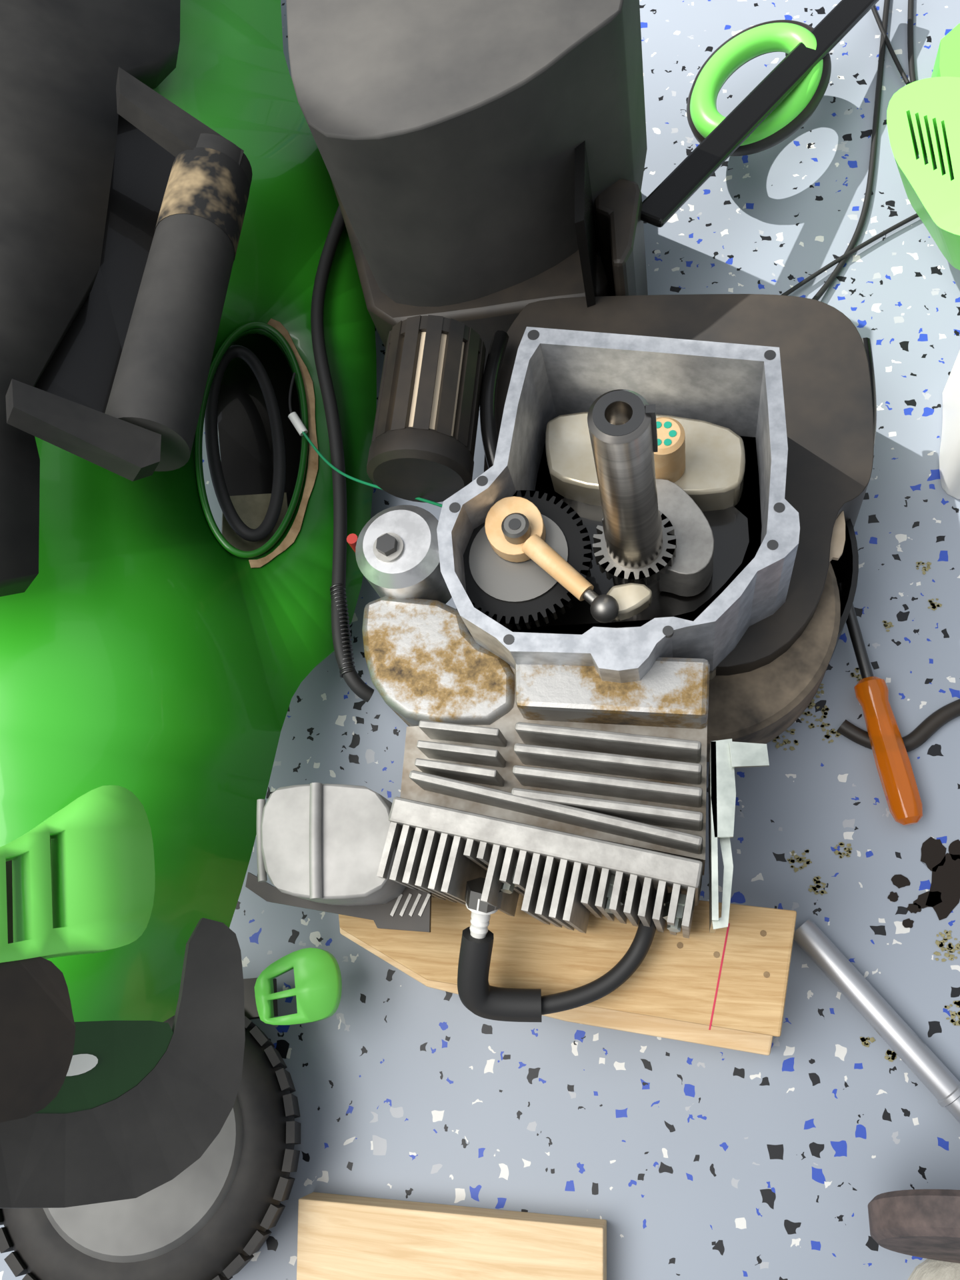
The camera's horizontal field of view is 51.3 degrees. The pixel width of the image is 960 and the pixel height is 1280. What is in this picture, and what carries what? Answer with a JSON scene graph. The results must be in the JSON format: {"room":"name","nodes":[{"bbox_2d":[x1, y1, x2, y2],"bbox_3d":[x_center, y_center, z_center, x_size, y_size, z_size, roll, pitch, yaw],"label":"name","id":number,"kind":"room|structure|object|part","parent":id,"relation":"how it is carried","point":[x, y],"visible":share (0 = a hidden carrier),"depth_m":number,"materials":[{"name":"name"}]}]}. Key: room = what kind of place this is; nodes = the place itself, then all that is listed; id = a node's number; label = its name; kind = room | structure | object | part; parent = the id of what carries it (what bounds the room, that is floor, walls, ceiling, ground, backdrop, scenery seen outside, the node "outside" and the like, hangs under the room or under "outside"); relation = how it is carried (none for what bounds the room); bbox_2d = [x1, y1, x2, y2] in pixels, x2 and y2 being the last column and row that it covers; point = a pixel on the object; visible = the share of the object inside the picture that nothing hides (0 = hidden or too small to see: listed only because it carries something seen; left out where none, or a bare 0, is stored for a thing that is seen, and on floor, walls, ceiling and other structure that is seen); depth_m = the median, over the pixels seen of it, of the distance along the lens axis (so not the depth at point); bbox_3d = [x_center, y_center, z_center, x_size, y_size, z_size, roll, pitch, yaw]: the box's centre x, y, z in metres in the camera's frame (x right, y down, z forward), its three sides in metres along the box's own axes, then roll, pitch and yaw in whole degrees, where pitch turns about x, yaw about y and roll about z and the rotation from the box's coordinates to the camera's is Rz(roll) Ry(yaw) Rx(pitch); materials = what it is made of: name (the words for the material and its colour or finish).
{"room":"garage workshop","nodes":[
{"label":"garage workshop","id":0,"kind":"room"},
{"bbox_2d":[0,0,959,1279],"bbox_3d":[0.000,0.000,0.870,6.000,0.001,6.000,0,70,12],"label":"floor","id":1,"kind":"structure","parent":0,"point":[699,1161],"depth_m":0.76,"materials":[{"name":"grey concrete"}]},
{"bbox_2d":[0,0,879,1279],"bbox_3d":[-0.088,-0.200,0.767,0.881,0.361,1.326,0,70,12],"label":"lawn mower","id":2,"kind":"object","parent":1,"relation":"on","point":[193,229],"depth_m":0.75,"materials":[{"name":"green paint"}]},
{"bbox_3d":[-0.237,0.128,0.547,0.080,0.122,0.112,0,70,12],"label":"height lever","id":3,"kind":"part","parent":2,"relation":"part of","materials":[{"name":"green plastic"}]},
{"bbox_3d":[-0.173,0.275,0.767,0.030,0.030,0.032,0,70,12],"label":"height lever stem","id":4,"kind":"part","parent":2,"relation":"part of","materials":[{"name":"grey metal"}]},
{"bbox_3d":[-0.135,0.258,0.744,0.064,0.012,0.056,0,70,12],"label":"height lever","id":5,"kind":"part","parent":2,"relation":"part of","materials":[{"name":"green plastic"}]},
{"bbox_2d":[286,0,647,306],"bbox_3d":[-0.007,-0.425,0.813,0.273,0.200,0.242,0,70,12],"label":"hood","id":6,"kind":"object","parent":2,"relation":"attached to","point":[462,145],"depth_m":0.73,"materials":[{"name":"grey plastic"}]},
{"bbox_2d":[296,1192,606,1279],"bbox_3d":[-0.024,0.459,0.688,0.220,0.030,0.124,0,70,12],"label":"wood board","id":7,"kind":"object","parent":1,"relation":"on","point":[340,1237],"visible":1,"depth_m":0.69,"materials":[{"name":"brown wood"}]},
{"bbox_2d":[245,294,876,1021],"bbox_3d":[0.065,-0.036,0.682,0.380,0.345,0.571,8,72,15],"label":"engine","id":8,"kind":"object","parent":1,"relation":"on","point":[649,553],"visible":1,"depth_m":0.67,"materials":[{"name":"grey metal"}]},
{"bbox_2d":[355,504,451,603],"bbox_3d":[-0.053,-0.060,0.720,0.065,0.068,0.065,0,70,12],"label":"cap","id":9,"kind":"object","parent":8,"relation":"on","point":[397,551],"depth_m":0.70,"materials":[{"name":"metal"}]},
{"bbox_3d":[0.051,-0.048,0.661,0.049,0.015,0.047,0,70,12],"label":"governor arm","id":10,"kind":"part","parent":8,"relation":"part of","materials":[{"name":"beige plastic"}]},
{"bbox_3d":[0.074,-0.026,0.648,0.018,0.008,0.017,0,70,12],"label":"governor rod","id":11,"kind":"part","parent":8,"relation":"part of","materials":[{"name":"silver metal"}]},
{"bbox_3d":[0.098,-0.025,0.659,0.030,0.014,0.023,0,70,12],"label":"governor lever","id":12,"kind":"part","parent":8,"relation":"part of","materials":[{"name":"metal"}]},
{"bbox_3d":[0.157,-0.111,0.810,0.291,0.125,0.320,0,70,12],"label":"fuel tank","id":13,"kind":"part","parent":8,"relation":"part of","materials":[{"name":"black plastic"}]},
{"bbox_3d":[0.141,0.141,0.583,0.012,0.003,0.055,0,70,12],"label":"brake bracket arm","id":14,"kind":"part","parent":8,"relation":"part of","materials":[{"name":"metal"}]},
{"bbox_2d":[338,894,796,1055],"bbox_3d":[0.049,0.229,0.726,0.341,0.089,0.094,3,71,13],"label":"wood block","id":15,"kind":"object","parent":1,"relation":"on","point":[726,988],"visible":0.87,"depth_m":0.68,"materials":[{"name":"brown wood"}]},
{"bbox_2d":[780,0,918,300],"bbox_3d":[0.413,-0.485,0.955,0.170,0.011,0.424,12,73,16],"label":"cable","id":16,"kind":"object","parent":1,"relation":"on","point":[884,41],"visible":0.77,"depth_m":0.96,"materials":[{"name":"black rubber"}]},
{"bbox_2d":[772,561,959,1061],"bbox_3d":[0.294,0.115,0.764,0.134,0.001,0.382,0,70,12],"label":"dirt specks","id":17,"kind":"structure","parent":1,"relation":"on","point":[950,947],"depth_m":0.76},
{"bbox_2d":[793,918,959,1123],"bbox_3d":[0.283,0.266,0.698,0.022,0.022,0.164,-39,67,-4],"label":"bar","id":18,"kind":"object","parent":1,"relation":"on","point":[941,1082],"visible":0.93,"depth_m":0.69,"materials":[{"name":"grey metal"}]},
{"bbox_2d":[837,582,922,825],"bbox_3d":[0.304,0.046,0.770,0.024,0.025,0.193,-11,68,8],"label":"screwdriver","id":19,"kind":"object","parent":1,"relation":"on","point":[893,765],"visible":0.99,"depth_m":0.75,"materials":[{"name":"orange plastic"},{"name":"dark steel"}]},
{"bbox_2d":[836,698,959,751],"bbox_3d":[0.340,0.066,0.768,0.124,0.014,0.035,-13,68,7],"label":"hose","id":20,"kind":"object","parent":1,"relation":"on","point":[937,719],"visible":0.85,"depth_m":0.76,"materials":[{"name":"black plastic"}]},
{"bbox_2d":[867,1189,959,1263],"bbox_3d":[0.300,0.358,0.606,0.120,0.120,0.055,0,70,12],"label":"shoe","id":21,"kind":"object","parent":1,"relation":"on","point":[923,1223],"visible":1,"depth_m":0.59,"materials":[{"name":"brown leather"}]},
{"bbox_2d":[886,23,959,270],"bbox_3d":[0.403,-0.437,0.860,0.108,0.140,0.341,10,72,15],"label":"engine cover","id":22,"kind":"object","parent":1,"relation":"on","point":[923,115],"visible":1,"depth_m":0.81,"materials":[{"name":"green plastic"}]},
{"bbox_2d":[887,836,959,927],"bbox_3d":[0.331,0.178,0.733,0.076,0.001,0.044,-45,68,-7],"label":"oil","id":23,"kind":"object","parent":1,"relation":"on","point":[943,896],"visible":1,"depth_m":0.73,"materials":[{"name":"black liquid"}]},
{"bbox_2d":[907,1258,959,1279],"bbox_3d":[0.346,0.448,0.617,0.162,0.026,0.100,25,77,19],"label":"glove","id":24,"kind":"object","parent":1,"relation":"on","point":[929,1269],"visible":0.78,"depth_m":0.65,"materials":[{"name":"beige fabric"}]},
{"bbox_2d":[939,350,959,499],"bbox_3d":[0.409,-0.192,0.789,0.067,0.120,0.128,0,70,12],"label":"plastic jug","id":25,"kind":"object","parent":1,"relation":"on","point":[949,455],"visible":1,"depth_m":0.81,"materials":[{"name":"white plastic"}]}
]}

